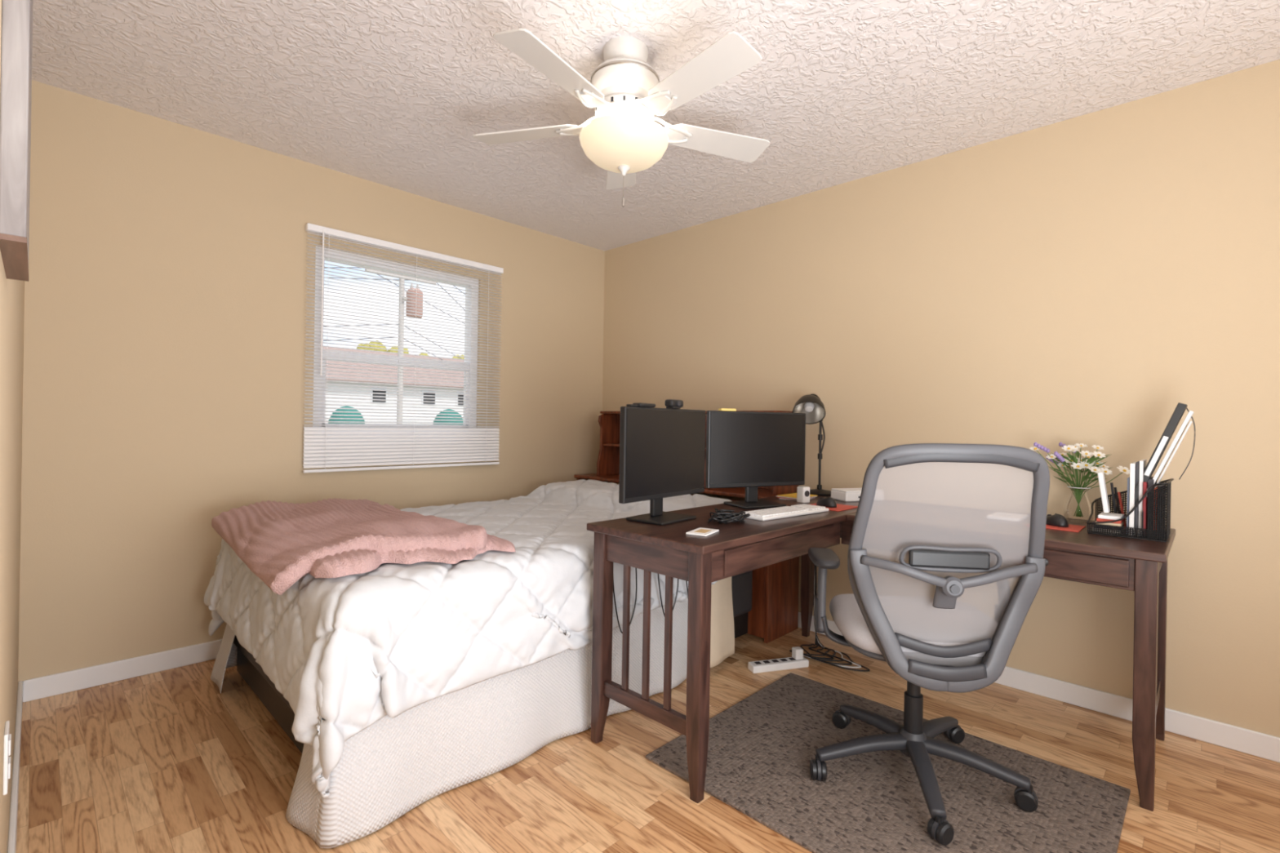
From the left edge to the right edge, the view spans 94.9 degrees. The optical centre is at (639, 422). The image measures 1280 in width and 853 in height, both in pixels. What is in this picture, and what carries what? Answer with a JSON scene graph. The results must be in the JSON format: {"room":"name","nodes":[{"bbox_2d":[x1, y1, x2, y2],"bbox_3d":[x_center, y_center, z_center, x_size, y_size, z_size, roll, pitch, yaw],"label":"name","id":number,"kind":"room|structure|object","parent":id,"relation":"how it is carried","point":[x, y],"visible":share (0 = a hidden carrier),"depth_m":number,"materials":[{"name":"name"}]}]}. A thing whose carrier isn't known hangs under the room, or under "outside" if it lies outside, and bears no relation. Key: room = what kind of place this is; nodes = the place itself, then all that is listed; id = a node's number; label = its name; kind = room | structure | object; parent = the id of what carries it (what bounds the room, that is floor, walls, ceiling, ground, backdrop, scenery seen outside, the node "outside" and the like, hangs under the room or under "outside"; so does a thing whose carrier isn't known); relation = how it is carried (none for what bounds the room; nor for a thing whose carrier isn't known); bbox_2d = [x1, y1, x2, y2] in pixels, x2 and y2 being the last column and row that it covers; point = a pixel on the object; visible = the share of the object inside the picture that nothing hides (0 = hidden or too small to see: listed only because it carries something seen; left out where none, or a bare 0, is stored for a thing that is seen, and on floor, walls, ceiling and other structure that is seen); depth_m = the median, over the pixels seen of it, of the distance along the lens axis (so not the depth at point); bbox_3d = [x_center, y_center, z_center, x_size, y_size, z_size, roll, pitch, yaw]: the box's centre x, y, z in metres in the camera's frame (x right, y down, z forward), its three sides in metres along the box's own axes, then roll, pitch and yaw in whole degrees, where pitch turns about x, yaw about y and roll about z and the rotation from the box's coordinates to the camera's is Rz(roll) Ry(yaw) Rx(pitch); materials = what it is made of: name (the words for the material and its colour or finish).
{"room":"home office","nodes":[
{"label":"home office","id":0,"kind":"room"},
{"bbox_2d":[0,0,24,852],"bbox_3d":[-0.893,-0.100,0.737,4.350,2.440,0.120,1,0,44],"label":"wall","id":1,"kind":"structure","parent":0,"point":[11,291],"depth_m":1.23,"materials":[{"name":"beige paint"}]},
{"bbox_2d":[2,720,11,795],"bbox_3d":[-1.235,0.652,1.147,0.075,0.115,0.009,1,0,44],"label":"wall outlet","id":2,"kind":"object","parent":1,"relation":"attached to","point":[7,738],"visible":1,"depth_m":1.12,"materials":[{"name":"white plastic"}]},
{"bbox_2d":[8,756,10,778],"bbox_3d":[-1.233,0.675,1.150,0.035,0.030,0.003,1,0,44],"label":"socket","id":3,"kind":"object","parent":2,"relation":"attached to","point":[9,757],"depth_m":1.14,"materials":[{"name":"white plastic"}]},
{"bbox_2d":[8,733,11,755],"bbox_3d":[-1.233,0.630,1.150,0.035,0.030,0.003,1,0,44],"label":"socket","id":4,"kind":"object","parent":2,"relation":"attached to","point":[9,735],"depth_m":1.14,"materials":[{"name":"white plastic"}]},
{"bbox_2d":[7,680,22,852],"bbox_3d":[-0.909,1.078,0.827,4.230,0.085,0.013,1,0,44],"label":"baseboard","id":5,"kind":"structure","parent":1,"relation":"attached to","point":[11,846],"depth_m":1.70,"materials":[{"name":"white paint"}]},
{"bbox_2d":[0,0,32,261],"bbox_3d":[-0.891,-0.633,0.845,0.310,0.794,0.024,1,0,44],"label":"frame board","id":6,"kind":"object","parent":1,"relation":"attached to","point":[16,36],"visible":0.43,"depth_m":0.74,"materials":[{"name":"white wood"}]},
{"bbox_2d":[0,233,28,281],"bbox_3d":[-0.897,-0.233,0.845,0.312,0.007,0.025,1,0,44],"label":"wall shelf","id":7,"kind":"object","parent":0,"point":[14,249],"depth_m":0.81,"materials":[{"name":"brown wood"}]},
{"bbox_2d":[17,80,604,682],"bbox_3d":[-1.392,-0.108,3.429,0.120,2.440,3.285,1,0,44],"label":"wall","id":8,"kind":"structure","parent":0,"point":[165,326],"depth_m":2.67,"materials":[{"name":"beige paint"}]},
{"bbox_2d":[22,639,222,702],"bbox_3d":[-1.359,1.070,3.388,0.013,0.085,3.032,1,0,44],"label":"baseboard","id":9,"kind":"structure","parent":8,"relation":"attached to","point":[41,687],"depth_m":2.49,"materials":[{"name":"white wood"}]},
{"bbox_2d":[321,360,468,427],"bbox_3d":[-1.390,-0.150,3.414,0.025,0.365,0.855,1,0,44],"label":"window","id":10,"kind":"structure","parent":8,"relation":"in","point":[323,365],"depth_m":3.38,"materials":[{"name":"plastic"}]},
{"bbox_2d":[312,245,478,427],"bbox_3d":[-1.394,-0.418,3.422,0.080,1.000,0.955,1,0,44],"label":"frame","id":11,"kind":"object","parent":8,"relation":"attached to","point":[317,246],"visible":0.51,"depth_m":3.39,"materials":[{"name":"plastic"}]},
{"bbox_2d":[302,222,503,472],"bbox_3d":[-1.299,-0.372,3.389,0.048,1.265,1.146,1,0,44],"label":"window blind","id":12,"kind":"object","parent":8,"relation":"attached to","point":[326,446],"visible":1,"depth_m":3.31,"materials":[{"name":"white plastic"}]},
{"bbox_2d":[16,627,1279,852],"bbox_3d":[0.146,1.188,1.913,4.470,0.100,3.285,1,0,44],"label":"floor","id":13,"kind":"structure","parent":0,"point":[166,761],"depth_m":1.86,"materials":[{"name":"brown wood"}]},
{"bbox_2d":[210,570,752,848],"bbox_3d":[-0.603,0.805,2.760,1.482,0.640,2.132,1,0,44],"label":"bed","id":14,"kind":"object","parent":13,"relation":"on","point":[415,755],"visible":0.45,"depth_m":1.92,"materials":[{"name":"white fabric"}]},
{"bbox_2d":[198,479,731,798],"bbox_3d":[-0.617,0.673,2.718,1.589,0.627,2.171,1,0,44],"label":"comforter","id":15,"kind":"object","parent":14,"relation":"on","point":[346,654],"visible":0.59,"depth_m":1.84,"materials":[{"name":"white fabric"}]},
{"bbox_2d":[211,497,515,595],"bbox_3d":[-1.099,0.414,2.229,1.226,0.165,0.728,1,0,44],"label":"throw blanket","id":16,"kind":"object","parent":15,"relation":"on","point":[281,543],"visible":1,"depth_m":1.95,"materials":[{"name":"pink fabric"}]},
{"bbox_2d":[573,410,799,643],"bbox_3d":[0.214,0.532,3.712,1.585,1.213,0.335,1,0,44],"label":"headboard","id":17,"kind":"object","parent":13,"relation":"on","point":[773,615],"visible":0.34,"depth_m":3.20,"materials":[{"name":"brown wood"}]},
{"bbox_2d":[613,564,870,671],"bbox_3d":[0.495,0.766,2.518,1.369,0.765,0.390,1,0,-38],"label":"floor cables","id":18,"kind":"object","parent":13,"relation":"on","point":[817,642],"visible":0.67,"depth_m":2.83,"materials":[{"name":"black plastic"}]},
{"bbox_2d":[747,646,808,673],"bbox_3d":[0.647,1.103,2.743,0.290,0.084,0.060,1,0,-17],"label":"power strip","id":19,"kind":"object","parent":13,"relation":"on","point":[797,660],"visible":1,"depth_m":2.73,"materials":[{"name":"white plastic"}]},
{"bbox_2d":[586,495,1175,811],"bbox_3d":[0.891,0.762,2.134,1.500,0.775,1.580,1,0,44],"label":"desk","id":20,"kind":"object","parent":13,"relation":"on","point":[1140,566],"visible":0.8,"depth_m":1.90,"materials":[{"name":"brown wood"}]},
{"bbox_2d":[618,406,705,525],"bbox_3d":[0.084,0.154,2.194,0.170,0.414,0.502,1,0,39],"label":"computer monitor","id":21,"kind":"object","parent":20,"relation":"on","point":[662,451],"visible":1,"depth_m":2.14,"materials":[{"name":"black plastic"}]},
{"bbox_2d":[626,403,655,407],"bbox_3d":[0.002,-0.062,2.070,0.040,0.014,0.130,1,0,40],"label":"light bar","id":22,"kind":"object","parent":21,"relation":"on","point":[637,405],"visible":0.97,"depth_m":2.05,"materials":[{"name":"black plastic"}]},
{"bbox_2d":[664,399,683,408],"bbox_3d":[0.131,-0.070,2.217,0.044,0.034,0.080,1,0,40],"label":"webcam","id":23,"kind":"object","parent":21,"relation":"on","point":[669,403],"visible":0.97,"depth_m":2.20,"materials":[{"name":"black plastic"}]},
{"bbox_2d":[685,527,719,536],"bbox_3d":[0.207,0.360,1.941,0.070,0.006,0.110,1,0,30],"label":"coaster","id":24,"kind":"object","parent":20,"relation":"on","point":[699,531],"visible":1,"depth_m":1.92,"materials":[{"name":"white ceramic"}]},
{"bbox_2d":[693,528,711,533],"bbox_3d":[0.208,0.357,1.940,0.038,0.001,0.060,1,0,30],"label":"print","id":25,"kind":"object","parent":24,"relation":"on","point":[697,531],"depth_m":1.94},
{"bbox_2d":[707,507,750,524],"bbox_3d":[0.322,0.343,2.162,0.150,0.043,0.195,1,0,44],"label":"cable tangle","id":26,"kind":"object","parent":20,"relation":"on","point":[722,517],"visible":1,"depth_m":2.12,"materials":[{"name":"black plastic"}]},
{"bbox_2d":[705,410,805,509],"bbox_3d":[0.513,0.160,2.613,0.519,0.416,0.170,1,0,-25],"label":"computer monitor","id":27,"kind":"object","parent":20,"relation":"on","point":[750,451],"visible":0.98,"depth_m":2.58,"materials":[{"name":"black plastic"}]},
{"bbox_2d":[718,408,736,411],"bbox_3d":[0.377,-0.056,2.532,0.075,0.010,0.024,1,0,-25],"label":"sticky note pad","id":28,"kind":"object","parent":27,"relation":"on","point":[719,409],"visible":0.94,"depth_m":2.52,"materials":[{"name":"yellow paper"}]},
{"bbox_2d":[740,503,828,520],"bbox_3d":[0.586,0.359,2.381,0.440,0.020,0.130,1,0,-40],"label":"keyboard","id":29,"kind":"object","parent":20,"relation":"on","point":[766,514],"visible":0.97,"depth_m":2.33,"materials":[{"name":"white plastic"}]},
{"bbox_2d":[776,493,817,500],"bbox_3d":[0.775,0.364,2.893,0.143,0.015,0.186,1,0,43],"label":"paper stack","id":30,"kind":"object","parent":20,"relation":"on","point":[793,496],"visible":0.61,"depth_m":2.86,"materials":[{"name":"yellow paper"}]},
{"bbox_2d":[796,486,809,503],"bbox_3d":[0.763,0.335,2.739,0.044,0.074,0.047,1,0,-29],"label":"speaker box","id":31,"kind":"object","parent":20,"relation":"on","point":[802,492],"visible":1,"depth_m":2.72,"materials":[{"name":"white plastic"}]},
{"bbox_2d":[792,393,831,496],"bbox_3d":[0.905,0.111,3.050,0.166,0.526,0.258,1,0,44],"label":"desk lamp","id":32,"kind":"object","parent":20,"relation":"on","point":[811,405],"visible":0.91,"depth_m":3.06,"materials":[{"name":"black metal"}]},
{"bbox_2d":[811,502,857,511],"bbox_3d":[0.841,0.372,2.607,0.180,0.004,0.200,1,0,44],"label":"mouse pad","id":33,"kind":"object","parent":20,"relation":"on","point":[839,507],"visible":0.32,"depth_m":2.57,"materials":[{"name":"red fabric"}]},
{"bbox_2d":[816,496,836,507],"bbox_3d":[0.827,0.348,2.607,0.062,0.043,0.110,1,0,-25],"label":"computer mouse","id":34,"kind":"object","parent":33,"relation":"on","point":[828,502],"visible":0.99,"depth_m":2.58,"materials":[{"name":"black plastic"}]},
{"bbox_2d":[831,488,862,502],"bbox_3d":[1.064,0.351,2.878,0.220,0.052,0.122,1,0,-18],"label":"box","id":35,"kind":"object","parent":20,"relation":"on","point":[846,495],"visible":0.45,"depth_m":2.81,"materials":[{"name":"plastic"}]},
{"bbox_2d":[1045,524,1085,532],"bbox_3d":[1.540,0.383,2.179,0.160,0.004,0.160,1,0,44],"label":"mouse pad","id":36,"kind":"object","parent":20,"relation":"on","point":[1075,528],"visible":0.51,"depth_m":2.13,"materials":[{"name":"fabric"}]},
{"bbox_2d":[1045,513,1068,527],"bbox_3d":[1.551,0.359,2.197,0.062,0.043,0.110,1,0,-2],"label":"computer mouse","id":37,"kind":"object","parent":36,"relation":"on","point":[1055,520],"visible":0.84,"depth_m":2.16,"materials":[{"name":"black plastic"}]},
{"bbox_2d":[1030,441,1129,516],"bbox_3d":[1.718,0.232,2.310,0.321,0.310,0.223,1,0,26],"label":"flower vase","id":38,"kind":"object","parent":20,"relation":"on","point":[1085,463],"visible":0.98,"depth_m":2.29,"materials":[{"name":"clear glass"}]},
{"bbox_2d":[1086,402,1195,542],"bbox_3d":[1.725,0.161,2.030,0.278,0.454,0.220,1,0,44],"label":"desk organizer","id":39,"kind":"object","parent":20,"relation":"on","point":[1146,515],"visible":1,"depth_m":1.97,"materials":[{"name":"black metal"}]},
{"bbox_2d":[1092,528,1119,534],"bbox_3d":[1.644,0.375,2.064,0.078,0.012,0.100,1,0,44],"label":"book","id":40,"kind":"object","parent":39,"relation":"on","point":[1092,528],"depth_m":2.02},
{"bbox_2d":[1094,524,1124,530],"bbox_3d":[1.645,0.363,2.063,0.074,0.012,0.100,1,0,44],"label":"book","id":41,"kind":"object","parent":39,"relation":"on","point":[1118,525],"depth_m":2.02,"materials":[{"name":"beige paper"}]},
{"bbox_2d":[1095,520,1124,526],"bbox_3d":[1.647,0.351,2.062,0.070,0.012,0.100,1,0,44],"label":"book","id":42,"kind":"object","parent":39,"relation":"on","point":[1120,523],"depth_m":2.02,"materials":[{"name":"paper"}]},
{"bbox_2d":[1096,517,1124,524],"bbox_3d":[1.649,0.339,2.060,0.066,0.012,0.100,1,0,44],"label":"book","id":43,"kind":"object","parent":39,"relation":"on","point":[1099,519],"depth_m":2.03,"materials":[{"name":"paper"}]},
{"bbox_2d":[1097,511,1124,519],"bbox_3d":[1.650,0.327,2.059,0.062,0.012,0.100,1,0,44],"label":"book","id":44,"kind":"object","parent":39,"relation":"on","point":[1105,515],"depth_m":2.04,"materials":[{"name":"white paper"}]},
{"bbox_2d":[1087,528,1166,542],"bbox_3d":[1.703,0.385,2.049,0.205,0.005,0.200,1,0,44],"label":"tray","id":45,"kind":"object","parent":39,"relation":"on","point":[1138,535],"depth_m":1.97,"materials":[{"name":"black metal"}]},
{"bbox_2d":[1126,476,1129,533],"bbox_3d":[1.711,0.285,2.051,0.006,0.194,0.158,1,0,44],"label":"notebook","id":46,"kind":"object","parent":39,"relation":"on","point":[1128,478],"depth_m":1.99,"materials":[{"name":"paper"}]},
{"bbox_2d":[1128,462,1136,536],"bbox_3d":[1.714,0.260,2.039,0.012,0.244,0.170,1,0,44],"label":"notebook","id":47,"kind":"object","parent":39,"relation":"on","point":[1132,478],"depth_m":1.98,"materials":[{"name":"white paper"}]},
{"bbox_2d":[1134,461,1139,533],"bbox_3d":[1.731,0.258,2.040,0.008,0.248,0.146,1,0,44],"label":"notebook","id":48,"kind":"object","parent":39,"relation":"on","point":[1136,464],"depth_m":1.99,"materials":[{"name":"grey paper"}]},
{"bbox_2d":[1137,459,1146,535],"bbox_3d":[1.735,0.255,2.028,0.010,0.254,0.158,1,0,44],"label":"notebook","id":49,"kind":"object","parent":39,"relation":"on","point":[1142,464],"depth_m":1.97,"materials":[{"name":"white paper"}]},
{"bbox_2d":[1142,481,1147,536],"bbox_3d":[1.737,0.290,2.016,0.008,0.184,0.170,1,0,44],"label":"notebook","id":50,"kind":"object","parent":39,"relation":"on","point":[1144,483],"depth_m":1.96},
{"bbox_2d":[1146,476,1156,529],"bbox_3d":[1.756,0.286,2.016,0.016,0.194,0.146,1,0,44],"label":"notebook","id":51,"kind":"object","parent":39,"relation":"on","point":[1151,481],"depth_m":1.96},
{"bbox_2d":[1153,485,1158,529],"bbox_3d":[1.761,0.301,2.002,0.008,0.164,0.158,1,0,44],"label":"notebook","id":52,"kind":"object","parent":39,"relation":"on","point":[1157,486],"depth_m":1.95,"materials":[{"name":"black paper"}]},
{"bbox_2d":[1157,484,1166,539],"bbox_3d":[1.766,0.296,1.989,0.014,0.174,0.170,1,0,44],"label":"notebook","id":53,"kind":"object","parent":39,"relation":"on","point":[1161,516],"depth_m":1.92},
{"bbox_2d":[645,672,1130,852],"bbox_3d":[0.779,1.142,1.916,1.192,0.010,0.960,1,0,44],"label":"area rug","id":54,"kind":"object","parent":13,"relation":"on","point":[762,748],"visible":0.94,"depth_m":1.82,"materials":[{"name":"grey carpet"}]},
{"bbox_2d":[808,443,1049,845],"bbox_3d":[0.878,0.597,1.868,0.648,1.081,0.682,1,0,8],"label":"office chair","id":55,"kind":"object","parent":54,"relation":"on","point":[946,563],"visible":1,"depth_m":1.64,"materials":[{"name":"plastic"}]},
{"bbox_2d":[816,760,821,781],"bbox_3d":[0.566,1.102,1.867,0.013,0.060,0.060,1,0,8],"label":"hood","id":56,"kind":"object","parent":55,"relation":"attached to","point":[818,762],"depth_m":1.84,"materials":[{"name":"plastic"}]},
{"bbox_2d":[833,709,849,726],"bbox_3d":[0.753,1.105,2.197,0.060,0.060,0.012,1,0,43],"label":"hood","id":57,"kind":"object","parent":55,"relation":"attached to","point":[840,719],"depth_m":2.18,"materials":[{"name":"plastic"}]},
{"bbox_2d":[829,593,986,657],"bbox_3d":[0.892,0.660,1.926,0.500,0.104,0.490,1,0,8],"label":"seat cushion","id":58,"kind":"object","parent":55,"relation":"on","point":[845,611],"depth_m":1.74,"materials":[{"name":"fabric"}]},
{"bbox_2d":[931,819,948,841],"bbox_3d":[0.817,1.106,1.597,0.060,0.060,0.012,1,0,-25],"label":"hood","id":59,"kind":"object","parent":55,"relation":"attached to","point":[940,828],"depth_m":1.58,"materials":[{"name":"plastic"}]},
{"bbox_2d":[946,724,960,741],"bbox_3d":[1.127,1.111,2.109,0.060,0.060,0.012,1,0,-14],"label":"hood","id":60,"kind":"object","parent":55,"relation":"attached to","point":[954,734],"depth_m":2.09,"materials":[{"name":"plastic"}]},
{"bbox_2d":[1013,786,1038,804],"bbox_3d":[1.144,1.111,1.742,0.060,0.060,0.012,1,0,32],"label":"hood","id":61,"kind":"object","parent":55,"relation":"attached to","point":[1023,795],"depth_m":1.73,"materials":[{"name":"plastic"}]},
{"bbox_2d":[31,0,1279,250],"bbox_3d":[0.188,-1.352,1.913,4.470,0.100,3.285,1,0,44],"label":"ceiling","id":62,"kind":"structure","parent":0,"point":[395,94],"depth_m":2.21,"materials":[{"name":"white paint"}]},
{"bbox_2d":[472,27,769,207],"bbox_3d":[-0.047,-1.031,2.036,1.083,0.550,1.097,1,0,44],"label":"ceiling fan","id":63,"kind":"object","parent":62,"relation":"hanging from","point":[623,138],"depth_m":1.96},
{"bbox_2d":[602,59,1279,737],"bbox_3d":[1.313,-0.063,3.006,4.350,2.440,0.120,1,0,44],"label":"wall","id":64,"kind":"structure","parent":0,"point":[1085,278],"depth_m":2.48,"materials":[{"name":"beige paint"}]},
{"bbox_2d":[798,612,1279,763],"bbox_3d":[1.204,1.113,3.001,4.204,0.085,0.013,1,0,44],"label":"baseboard","id":65,"kind":"structure","parent":64,"relation":"attached to","point":[1265,746],"depth_m":2.30,"materials":[{"name":"white paint"}]},
{"label":"outside","id":66,"kind":"structure","parent":0,"visible":0},
{"bbox_3d":[-23.128,1.429,43.377,86.400,0.150,110.000,1,0,44],"label":"lawn","id":67,"kind":"structure","parent":66,"visible":0},
{"bbox_2d":[328,405,364,423],"bbox_3d":[-10.417,0.478,20.856,1.179,2.170,1.240,1,0,44],"label":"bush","id":68,"kind":"object","parent":67,"relation":"on","point":[345,406],"visible":0.47,"depth_m":20.46,"materials":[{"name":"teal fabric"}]},
{"bbox_2d":[356,340,408,353],"bbox_3d":[-17.395,-2.045,39.703,2.827,6.986,3.919,1,0,44],"label":"autumn tree","id":69,"kind":"object","parent":67,"relation":"on","point":[371,342],"visible":0.07,"depth_m":39.09,"materials":[{"name":"yellow plant"}]},
{"bbox_2d":[324,381,463,424],"bbox_3d":[-11.713,-0.058,28.122,8.000,3.200,20.000,1,0,44],"label":"wall","id":70,"kind":"structure","parent":67,"relation":"on","point":[328,382],"depth_m":23.93,"materials":[{"name":"white paint"}]},
{"bbox_2d":[370,387,386,402],"bbox_3d":[-10.483,-1.088,23.609,0.050,0.600,0.620,1,0,44],"label":"house window","id":71,"kind":"structure","parent":70,"relation":"in","point":[371,394],"depth_m":23.45,"materials":[{"name":"plastic"}]},
{"bbox_2d":[324,419,433,422],"bbox_3d":[-8.840,-0.061,25.329,0.012,0.020,20.000,1,0,44],"label":"string course","id":72,"kind":"object","parent":70,"relation":"attached to","point":[325,420],"visible":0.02,"depth_m":23.82,"materials":[{"name":"white"}]},
{"bbox_2d":[372,389,386,402],"bbox_3d":[-10.462,-1.088,23.588,0.030,0.500,0.520,1,0,44],"label":"window glass","id":73,"kind":"structure","parent":70,"relation":"in","point":[374,394],"depth_m":23.57,"materials":[{"name":"black glass"}]},
{"bbox_2d":[332,396,456,402],"bbox_3d":[-8.826,-0.941,25.329,0.012,0.020,20.000,1,0,44],"label":"string course","id":74,"kind":"object","parent":70,"relation":"attached to","point":[332,397],"visible":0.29,"depth_m":23.64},
{"bbox_2d":[325,384,463,392],"bbox_3d":[-8.819,-1.381,25.329,0.012,0.020,20.000,1,0,44],"label":"string course","id":75,"kind":"object","parent":70,"relation":"attached to","point":[326,384],"visible":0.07,"depth_m":23.86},
{"bbox_2d":[329,402,463,407],"bbox_3d":[-8.829,-0.721,25.329,0.012,0.020,20.000,1,0,44],"label":"string course","id":76,"kind":"object","parent":70,"relation":"attached to","point":[330,402],"visible":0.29,"depth_m":23.95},
{"bbox_2d":[330,413,462,417],"bbox_3d":[-8.837,-0.281,25.329,0.012,0.020,20.000,1,0,44],"label":"string course","id":77,"kind":"object","parent":70,"relation":"attached to","point":[331,414],"visible":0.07,"depth_m":23.82,"materials":[{"name":"white"}]},
{"bbox_2d":[422,390,435,404],"bbox_3d":[-9.020,-1.064,25.115,0.050,0.600,0.620,1,0,44],"label":"house window","id":78,"kind":"structure","parent":70,"relation":"in","point":[422,390],"depth_m":24.97,"materials":[{"name":"plastic"}]},
{"bbox_2d":[422,391,435,404],"bbox_3d":[-8.998,-1.064,25.094,0.030,0.500,0.520,1,0,44],"label":"window glass","id":79,"kind":"structure","parent":70,"relation":"in","point":[425,397],"depth_m":25.09,"materials":[{"name":"black glass"}]},
{"bbox_2d":[456,392,463,405],"bbox_3d":[-7.904,-1.046,26.262,0.050,0.600,0.620,1,0,44],"label":"house window","id":80,"kind":"structure","parent":70,"relation":"in","point":[456,393],"depth_m":26.04,"materials":[{"name":"plastic"}]},
{"bbox_2d":[457,393,463,404],"bbox_3d":[-7.883,-1.045,26.241,0.030,0.500,0.520,1,0,44],"label":"window glass","id":81,"kind":"structure","parent":70,"relation":"in","point":[462,398],"depth_m":26.13,"materials":[{"name":"glass"}]},
{"bbox_2d":[323,266,465,422],"bbox_3d":[-7.645,-1.291,14.924,5.925,5.800,26.484,1,0,33],"label":"utility pole","id":82,"kind":"object","parent":67,"relation":"on","point":[366,269],"visible":0.32,"depth_m":13.38,"materials":[{"name":"metal"}]},
{"bbox_2d":[433,408,462,424],"bbox_3d":[-7.699,0.523,23.652,1.179,2.170,1.240,1,0,44],"label":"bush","id":83,"kind":"object","parent":67,"relation":"on","point":[441,412],"visible":0.45,"depth_m":23.25,"materials":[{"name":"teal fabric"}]},
{"bbox_2d":[451,354,464,359],"bbox_3d":[-12.729,-1.886,45.841,3.853,6.821,4.880,1,0,44],"label":"autumn tree","id":84,"kind":"object","parent":67,"relation":"on","point":[458,354],"visible":0.02,"depth_m":45.10,"materials":[{"name":"yellow plant"}]},
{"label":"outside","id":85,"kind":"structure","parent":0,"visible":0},
{"bbox_2d":[323,346,464,387],"bbox_3d":[-11.674,-2.456,28.122,8.818,1.742,20.832,1,0,44],"label":"roof","id":86,"kind":"structure","parent":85,"point":[324,348],"depth_m":25.03,"materials":[{"name":"tile"}]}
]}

